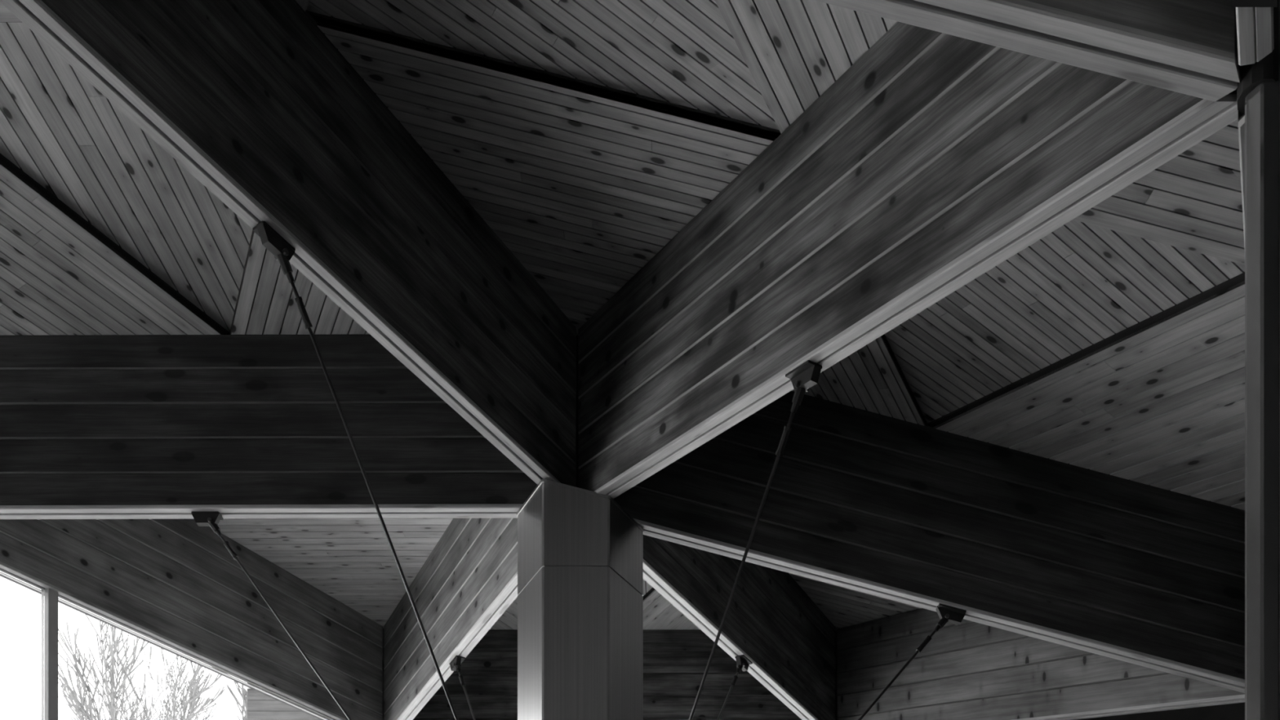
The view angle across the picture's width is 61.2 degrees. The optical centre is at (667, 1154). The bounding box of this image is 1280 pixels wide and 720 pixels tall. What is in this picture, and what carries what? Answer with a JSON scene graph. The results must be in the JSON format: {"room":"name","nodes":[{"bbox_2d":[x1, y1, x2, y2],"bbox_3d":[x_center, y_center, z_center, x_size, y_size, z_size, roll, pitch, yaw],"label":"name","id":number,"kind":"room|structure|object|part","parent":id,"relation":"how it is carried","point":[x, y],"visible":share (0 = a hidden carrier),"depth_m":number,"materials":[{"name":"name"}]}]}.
{"room":"timber-roofed hall","nodes":[
{"label":"timber-roofed hall","id":0,"kind":"room"},
{"bbox_2d":[0,573,324,719],"bbox_3d":[-4.696,-5.681,10.441,0.070,1.720,5.235,0,0,30],"label":"wall","id":1,"kind":"structure","parent":0,"point":[1,575],"depth_m":10.25,"materials":[{"name":"paint"}]},
{"bbox_2d":[0,570,331,719],"bbox_3d":[-4.643,-1.609,10.318,0.105,6.418,5.560,0,0,30],"label":"window","id":2,"kind":"structure","parent":1,"relation":"in","point":[50,597],"depth_m":9.21,"materials":[{"name":"grey metal"}]},
{"bbox_3d":[-5.649,-1.617,8.593,0.007,6.354,1.398,0,0,30],"label":"pane","id":3,"kind":"part","parent":2,"relation":"part of","materials":[{"name":"clear glass"}]},
{"bbox_3d":[-4.280,-1.617,10.964,0.007,6.354,3.907,0,0,30],"label":"pane","id":4,"kind":"part","parent":2,"relation":"part of","materials":[{"name":"clear glass"}]},
{"bbox_2d":[0,2,699,629],"bbox_3d":[-1.975,-6.168,8.118,7.852,0.148,9.075,0,0,0],"label":"ceiling","id":5,"kind":"structure","parent":0,"point":[103,231],"depth_m":7.45,"materials":[{"name":"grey wood"}]},
{"bbox_2d":[0,519,384,719],"bbox_3d":[-4.592,-5.455,10.381,0.141,1.307,5.171,0,0,30],"label":"roof beam","id":6,"kind":"structure","parent":5,"relation":"attached to","point":[175,584],"depth_m":10.50,"materials":[{"name":"grey wood"}]},
{"bbox_2d":[413,629,801,719],"bbox_3d":[-0.666,-5.462,12.648,5.171,1.292,0.141,0,0,0],"label":"roof beam","id":7,"kind":"structure","parent":5,"relation":"attached to","point":[675,661],"depth_m":12.58,"materials":[{"name":"grey wood"}]},
{"bbox_2d":[295,0,897,335],"bbox_3d":[-0.666,-5.528,5.843,5.235,1.427,4.541,0,0,0],"label":"ceiling","id":8,"kind":"structure","parent":0,"point":[586,135],"depth_m":5.89,"materials":[{"name":"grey wood"}]},
{"bbox_2d":[788,112,1244,631],"bbox_3d":[1.952,-5.478,8.114,5.235,1.498,9.067,0,0,0],"label":"ceiling","id":9,"kind":"structure","parent":0,"point":[1113,343],"depth_m":6.92,"materials":[{"name":"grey wood"}]},
{"bbox_2d":[835,608,1244,719],"bbox_3d":[3.260,-4.773,10.381,0.141,2.654,5.171,0,0,-30],"label":"roof beam","id":10,"kind":"structure","parent":9,"relation":"attached to","point":[968,670],"depth_m":10.55,"materials":[{"name":"grey wood"}]},
{"bbox_2d":[1238,0,1279,249],"bbox_3d":[3.271,-4.125,5.866,0.121,1.376,5.127,0,0,30],"label":"roof beam","id":11,"kind":"structure","parent":9,"relation":"attached to","point":[1241,117],"depth_m":3.83,"materials":[{"name":"grey wood"}]},
{"bbox_2d":[1075,702,1244,719],"bbox_3d":[7.526,-2.470,12.768,10.948,8.141,0.070,0,0,0],"label":"wall","id":12,"kind":"structure","parent":0,"point":[1236,711],"depth_m":12.73,"materials":[{"name":"paint"}]},
{"bbox_3d":[-0.666,-5.501,1.317,5.235,1.376,4.541,0,0,0],"label":"ceiling","id":13,"kind":"structure","parent":0,"visible":0},
{"bbox_2d":[814,0,1239,101],"bbox_3d":[-0.680,-4.834,3.580,5.142,2.593,0.141,0,0,0],"label":"roof beam","id":14,"kind":"structure","parent":13,"relation":"attached to","point":[1189,47],"depth_m":3.55,"materials":[{"name":"grey wood"}]},
{"bbox_2d":[1231,0,1277,66],"bbox_3d":[0.622,-4.163,1.277,0.121,1.300,5.110,0,0,30],"label":"roof beam","id":15,"kind":"structure","parent":13,"relation":"attached to","point":[1255,19],"depth_m":3.39,"materials":[{"name":"wood"}]},
{"bbox_3d":[0.350,1.625,3.866,25.300,0.050,17.733,0,0,0],"label":"floor","id":16,"kind":"structure","parent":0,"visible":0},
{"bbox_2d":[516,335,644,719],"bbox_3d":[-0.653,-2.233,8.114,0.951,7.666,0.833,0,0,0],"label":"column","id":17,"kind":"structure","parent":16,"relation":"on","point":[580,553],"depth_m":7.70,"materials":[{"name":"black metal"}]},
{"bbox_2d":[0,334,537,519],"bbox_3d":[-3.284,-5.455,8.114,5.171,1.307,0.141,0,0,0],"label":"roof beam","id":18,"kind":"structure","parent":17,"relation":"attached to","point":[96,426],"depth_m":8.04,"materials":[{"name":"grey wood"}]},
{"bbox_2d":[191,511,351,719],"bbox_3d":[-2.349,-3.152,8.124,2.425,3.312,0.100,0,0,0],"label":"rod","id":19,"kind":"object","parent":18,"relation":"attached to","point":[211,519],"visible":1,"depth_m":8.11,"materials":[{"name":"black metal"}]},
{"bbox_2d":[0,0,576,487],"bbox_3d":[-1.975,-5.477,5.847,0.141,1.322,5.171,0,0,30],"label":"roof beam","id":20,"kind":"structure","parent":17,"relation":"attached to","point":[252,99],"depth_m":6.01,"materials":[{"name":"grey wood"}]},
{"bbox_2d":[253,220,458,719],"bbox_3d":[-1.518,-3.167,6.659,0.100,3.332,2.419,0,0,30],"label":"rod","id":21,"kind":"object","parent":20,"relation":"hanging from","point":[282,251],"visible":1,"depth_m":5.90,"materials":[{"name":"black metal"}]},
{"bbox_2d":[383,517,517,719],"bbox_3d":[-1.975,-5.462,10.381,0.141,1.292,5.171,0,0,-30],"label":"roof beam","id":22,"kind":"structure","parent":17,"relation":"attached to","point":[468,580],"depth_m":10.52,"materials":[{"name":"grey wood"}]},
{"bbox_2d":[449,655,475,719],"bbox_3d":[-1.500,-3.157,9.579,0.100,3.318,2.419,0,0,-30],"label":"rod","id":23,"kind":"object","parent":22,"relation":"attached to","point":[455,664],"visible":1,"depth_m":10.44,"materials":[{"name":"black metal"}]},
{"bbox_3d":[-1.463,-3.106,9.505,0.018,3.137,2.204,0,0,-30],"label":"rod","id":24,"kind":"part","parent":23,"relation":"part of","materials":[{"name":"metal"}]},
{"bbox_2d":[643,534,835,719],"bbox_3d":[0.643,-5.462,10.381,0.141,1.292,5.171,0,0,30],"label":"roof beam","id":25,"kind":"structure","parent":17,"relation":"attached to","point":[789,642],"depth_m":10.74,"materials":[{"name":"grey wood"}]},
{"bbox_2d":[716,654,752,719],"bbox_3d":[0.189,-3.157,9.574,0.100,3.318,2.406,0,0,30],"label":"rod","id":26,"kind":"object","parent":25,"relation":"attached to","point":[743,663],"visible":1,"depth_m":10.45,"materials":[{"name":"black metal"}]},
{"bbox_3d":[0.144,-3.106,9.505,0.019,3.136,2.192,0,0,30],"label":"rod","id":27,"kind":"part","parent":26,"relation":"part of","materials":[{"name":"metal"}]},
{"bbox_2d":[577,21,1238,498],"bbox_3d":[0.634,-4.819,5.862,0.141,2.562,5.137,0,0,-30],"label":"roof beam","id":28,"kind":"structure","parent":17,"relation":"attached to","point":[935,158],"depth_m":5.26,"materials":[{"name":"grey wood"}]},
{"bbox_2d":[688,360,822,719],"bbox_3d":[0.171,-2.758,6.644,0.100,2.786,2.406,0,0,-30],"label":"rod","id":29,"kind":"object","parent":28,"relation":"hanging from","point":[806,375],"visible":1,"depth_m":5.85,"materials":[{"name":"black metal"}]},
{"bbox_3d":[0.142,-2.704,6.726,0.018,2.589,2.184,0,0,-30],"label":"rod","id":30,"kind":"part","parent":29,"relation":"part of","materials":[{"name":"metal"}]},
{"bbox_2d":[613,391,1244,693],"bbox_3d":[1.952,-4.773,8.114,5.171,2.654,0.141,0,0,0],"label":"roof beam","id":31,"kind":"structure","parent":17,"relation":"attached to","point":[905,512],"depth_m":8.04,"materials":[{"name":"grey wood"}]},
{"bbox_2d":[857,603,966,719],"bbox_3d":[1.029,-2.732,8.104,2.400,2.751,0.100,0,0,0],"label":"rod","id":32,"kind":"object","parent":31,"relation":"attached to","point":[948,614],"visible":1,"depth_m":8.10,"materials":[{"name":"black metal"}]},
{"bbox_3d":[0.943,-2.678,8.114,2.177,2.553,0.018,0,0,0],"label":"rod","id":33,"kind":"part","parent":32,"relation":"part of","materials":[{"name":"metal"}]},
{"bbox_2d":[1236,0,1279,719],"bbox_3d":[1.959,-1.585,3.580,0.130,6.371,0.121,0,0,0],"label":"slim post","id":34,"kind":"object","parent":16,"relation":"on","point":[1258,90],"visible":1,"depth_m":3.53,"materials":[{"name":"black metal"}]},
{"label":"outside","id":35,"kind":"structure","parent":0,"visible":0},
{"label":"ground","id":36,"kind":"structure","parent":35,"visible":0},
{"bbox_2d":[57,662,169,719],"bbox_3d":[-17.233,-6.943,34.407,2.293,17.205,3.714,0,0,20],"label":"bare tree","id":37,"kind":"object","parent":36,"relation":"on","point":[153,704],"visible":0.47,"depth_m":34.81,"materials":[{"name":"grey plant"}]},
{"bbox_2d":[57,614,225,719],"bbox_3d":[-13.624,-6.248,28.093,3.984,15.817,3.683,0,0,-17],"label":"bare tree","id":38,"kind":"object","parent":36,"relation":"on","point":[111,704],"visible":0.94,"depth_m":27.08,"materials":[{"name":"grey plant"}]},
{"bbox_2d":[117,642,217,719],"bbox_3d":[-17.655,-8.238,38.330,3.716,19.797,4.678,0,0,-13],"label":"bare tree","id":39,"kind":"object","parent":36,"relation":"on","point":[194,691],"visible":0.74,"depth_m":37.12,"materials":[{"name":"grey plant"}]},
{"bbox_2d":[226,680,247,719],"bbox_3d":[-8.983,-5.021,23.912,3.911,13.361,2.780,0,0,23],"label":"bare tree","id":40,"kind":"object","parent":36,"relation":"on","point":[243,694],"visible":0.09,"depth_m":22.90,"materials":[{"name":"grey plant"}]},
{"bbox_2d":[243,685,319,719],"bbox_3d":[-5.323,-3.435,20.750,4.600,10.070,2.600,0,0,0],"label":"annex building","id":41,"kind":"structure","parent":36,"relation":"on","point":[260,706],"depth_m":19.50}
]}

